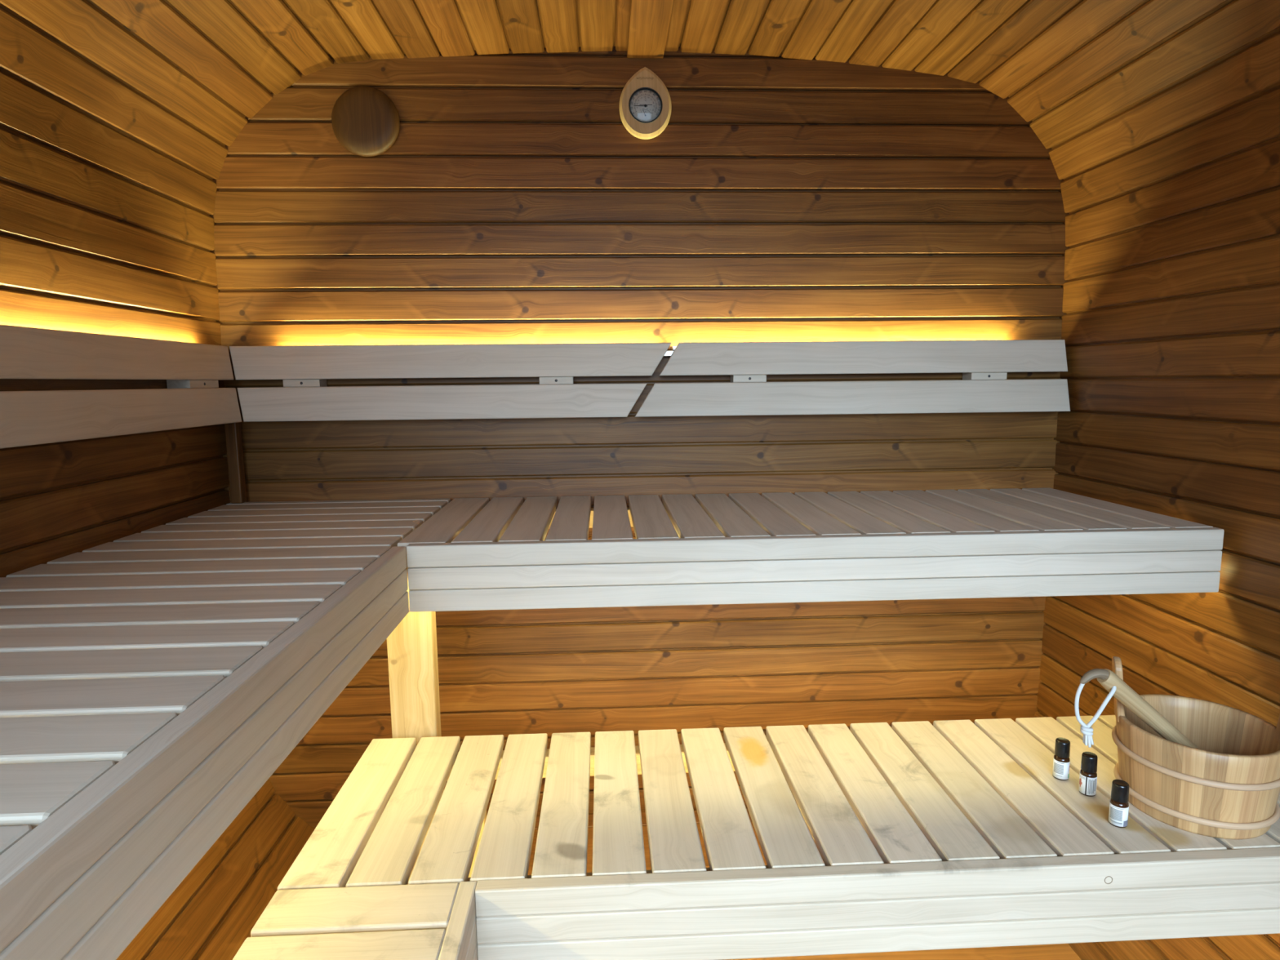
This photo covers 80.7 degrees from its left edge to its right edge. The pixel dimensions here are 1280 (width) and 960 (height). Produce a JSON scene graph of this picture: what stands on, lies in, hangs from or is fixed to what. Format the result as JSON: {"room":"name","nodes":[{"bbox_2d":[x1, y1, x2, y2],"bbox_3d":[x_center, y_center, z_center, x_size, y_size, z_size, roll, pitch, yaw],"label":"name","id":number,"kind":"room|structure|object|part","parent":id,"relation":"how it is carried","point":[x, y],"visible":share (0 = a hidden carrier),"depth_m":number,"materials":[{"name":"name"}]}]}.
{"room":"spa","nodes":[
{"label":"spa","id":0,"kind":"room"},
{"bbox_2d":[0,0,315,959],"bbox_3d":[-0.450,0.268,0.487,1.121,2.077,3.008,-1,7,-3],"label":"wall","id":1,"kind":"structure","parent":0,"point":[118,117],"depth_m":1.44,"materials":[{"name":"brown wood"}]},
{"bbox_2d":[0,324,246,503],"bbox_3d":[-0.931,0.036,0.550,0.073,0.385,2.671,-1,7,-3],"label":"backrest","id":2,"kind":"object","parent":1,"relation":"attached to","point":[191,398],"visible":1,"depth_m":1.36,"materials":[{"name":"wood"}]},
{"bbox_3d":[-1.004,-0.043,1.870,0.028,0.202,0.028,-1,7,-3],"label":"corner post","id":3,"kind":"part","parent":2,"relation":"part of","materials":[{"name":"brown wood"}]},
{"bbox_2d":[0,498,450,959],"bbox_3d":[-0.683,0.259,0.788,0.578,0.124,2.281,-1,7,-3],"label":"bench","id":4,"kind":"object","parent":1,"relation":"attached to","point":[153,681],"visible":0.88,"depth_m":0.79,"materials":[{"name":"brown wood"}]},
{"bbox_2d":[209,46,1069,826],"bbox_3d":[0.031,-0.004,1.977,2.202,2.165,0.036,-1,7,-3],"label":"wall","id":5,"kind":"structure","parent":0,"point":[513,200],"depth_m":1.91,"materials":[{"name":"brown wood"}]},
{"bbox_2d":[331,85,399,156],"bbox_3d":[-0.656,-0.858,1.800,0.160,0.160,0.030,-1,7,-3],"label":"air vent","id":6,"kind":"object","parent":5,"relation":"in","point":[365,120],"visible":1,"depth_m":1.79,"materials":[{"name":"brown wood"}]},
{"bbox_2d":[229,342,671,422],"bbox_3d":[-0.458,-0.243,1.865,1.078,0.182,0.076,-1,7,-3],"label":"backrest","id":7,"kind":"object","parent":5,"relation":"attached to","point":[304,395],"visible":1,"depth_m":1.84,"materials":[{"name":"wood"}]},
{"bbox_2d":[619,66,671,139],"bbox_3d":[0.013,-0.916,1.827,0.127,0.164,0.022,-1,7,-3],"label":"thermometer","id":8,"kind":"object","parent":5,"relation":"attached to","point":[645,100],"visible":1,"depth_m":1.82,"materials":[{"name":"brown wood"}]},
{"bbox_3d":[0.014,-0.906,1.821,0.077,0.077,0.007,-1,7,-3],"label":"dial glass","id":9,"kind":"part","parent":8,"relation":"part of","materials":[{"name":"clear glass"}]},
{"bbox_2d":[634,339,1070,417],"bbox_3d":[0.538,-0.260,1.912,1.108,0.182,0.076,-1,7,-3],"label":"backrest","id":10,"kind":"object","parent":5,"relation":"attached to","point":[984,366],"visible":0.93,"depth_m":1.89,"materials":[{"name":"wood"}]},
{"bbox_2d":[165,0,1144,98],"bbox_3d":[0.088,-0.816,0.373,1.831,0.145,3.008,-1,7,-3],"label":"ceiling","id":11,"kind":"structure","parent":0,"point":[1002,45],"depth_m":1.65,"materials":[{"name":"brown wood"}]},
{"bbox_2d":[626,0,674,57],"bbox_3d":[0.085,-0.840,0.368,0.088,0.016,2.938,-1,7,-3],"label":"plank","id":12,"kind":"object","parent":11,"relation":"attached to","point":[649,20],"depth_m":1.67,"materials":[{"name":"brown wood"}]},
{"bbox_2d":[527,807,1080,959],"bbox_3d":[0.104,1.108,0.627,1.670,0.022,2.907,-1,7,-3],"label":"floor","id":13,"kind":"structure","parent":0,"point":[1055,951],"depth_m":1.55,"materials":[{"name":"brown wood"}]},
{"bbox_2d":[232,880,477,959],"bbox_3d":[-0.345,0.859,0.662,0.277,0.473,0.863,-1,7,-3],"label":"bench","id":14,"kind":"object","parent":13,"relation":"on","point":[433,921],"visible":0.88,"depth_m":0.98,"materials":[{"name":"brown wood"}]},
{"bbox_2d":[277,715,1279,959],"bbox_3d":[0.310,0.764,1.333,1.656,0.473,0.470,-1,7,-3],"label":"bench","id":15,"kind":"object","parent":13,"relation":"on","point":[947,834],"visible":0.88,"depth_m":1.14,"materials":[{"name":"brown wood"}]},
{"bbox_3d":[-0.328,0.765,1.472,0.060,0.448,0.030,-1,7,-3],"label":"leg","id":16,"kind":"part","parent":15,"relation":"part of","materials":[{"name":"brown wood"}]},
{"bbox_2d":[1052,737,1070,780],"bbox_3d":[0.738,0.488,1.319,0.026,0.069,0.026,-1,7,-3],"label":"oil bottle","id":17,"kind":"object","parent":15,"relation":"on","point":[1061,760],"visible":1,"depth_m":1.31,"materials":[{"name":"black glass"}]},
{"bbox_3d":[0.739,0.501,1.321,0.025,0.043,0.025,-1,7,-3],"label":"glass","id":18,"kind":"part","parent":17,"relation":"part of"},
{"bbox_2d":[1078,751,1097,796],"bbox_3d":[0.755,0.495,1.268,0.026,0.069,0.026,-1,7,-3],"label":"oil bottle","id":19,"kind":"object","parent":15,"relation":"on","point":[1088,775],"visible":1,"depth_m":1.26,"materials":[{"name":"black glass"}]},
{"bbox_3d":[0.755,0.508,1.270,0.025,0.043,0.025,-1,7,-3],"label":"glass","id":20,"kind":"part","parent":19,"relation":"part of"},
{"bbox_2d":[1108,779,1129,827],"bbox_3d":[0.750,0.506,1.179,0.026,0.069,0.026,-1,7,-3],"label":"oil bottle","id":21,"kind":"object","parent":15,"relation":"on","point":[1118,802],"visible":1,"depth_m":1.17,"materials":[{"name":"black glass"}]},
{"bbox_3d":[0.750,0.519,1.181,0.025,0.043,0.025,-1,7,-3],"label":"glass","id":22,"kind":"part","parent":21,"relation":"part of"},
{"bbox_2d":[1111,656,1279,839],"bbox_3d":[0.905,0.417,1.223,0.234,0.232,0.234,-1,7,-3],"label":"wooden bucket","id":23,"kind":"object","parent":15,"relation":"on","point":[1228,787],"visible":0.93,"depth_m":1.17,"materials":[{"name":"brown wood"}]},
{"bbox_2d":[1074,668,1198,748],"bbox_3d":[0.828,0.401,1.227,0.278,0.215,0.064,-1,7,-5],"label":"ladle","id":24,"kind":"object","parent":23,"relation":"in","point":[1110,682],"visible":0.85,"depth_m":1.19,"materials":[{"name":"brown wood"}]},
{"bbox_3d":[0.719,0.368,1.192,0.058,0.108,0.020,-1,7,-3],"label":"cord","id":25,"kind":"part","parent":24,"relation":"part of","materials":[{"name":"fabric"}]},
{"bbox_2d":[386,488,1224,879],"bbox_3d":[0.299,0.556,1.740,1.614,0.980,0.567,-1,7,-3],"label":"bench","id":26,"kind":"object","parent":13,"relation":"on","point":[473,553],"visible":0.96,"depth_m":1.43,"materials":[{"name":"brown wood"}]},
{"bbox_3d":[-0.454,0.624,1.550,0.089,0.910,0.045,-1,7,-3],"label":"leg","id":27,"kind":"part","parent":26,"relation":"part of","materials":[{"name":"brown wood"}]},
{"bbox_2d":[1007,0,1279,959],"bbox_3d":[0.665,0.246,0.539,1.111,2.086,3.008,-1,7,-3],"label":"wall","id":28,"kind":"structure","parent":0,"point":[1162,128],"depth_m":1.54,"materials":[{"name":"brown wood"}]}
]}

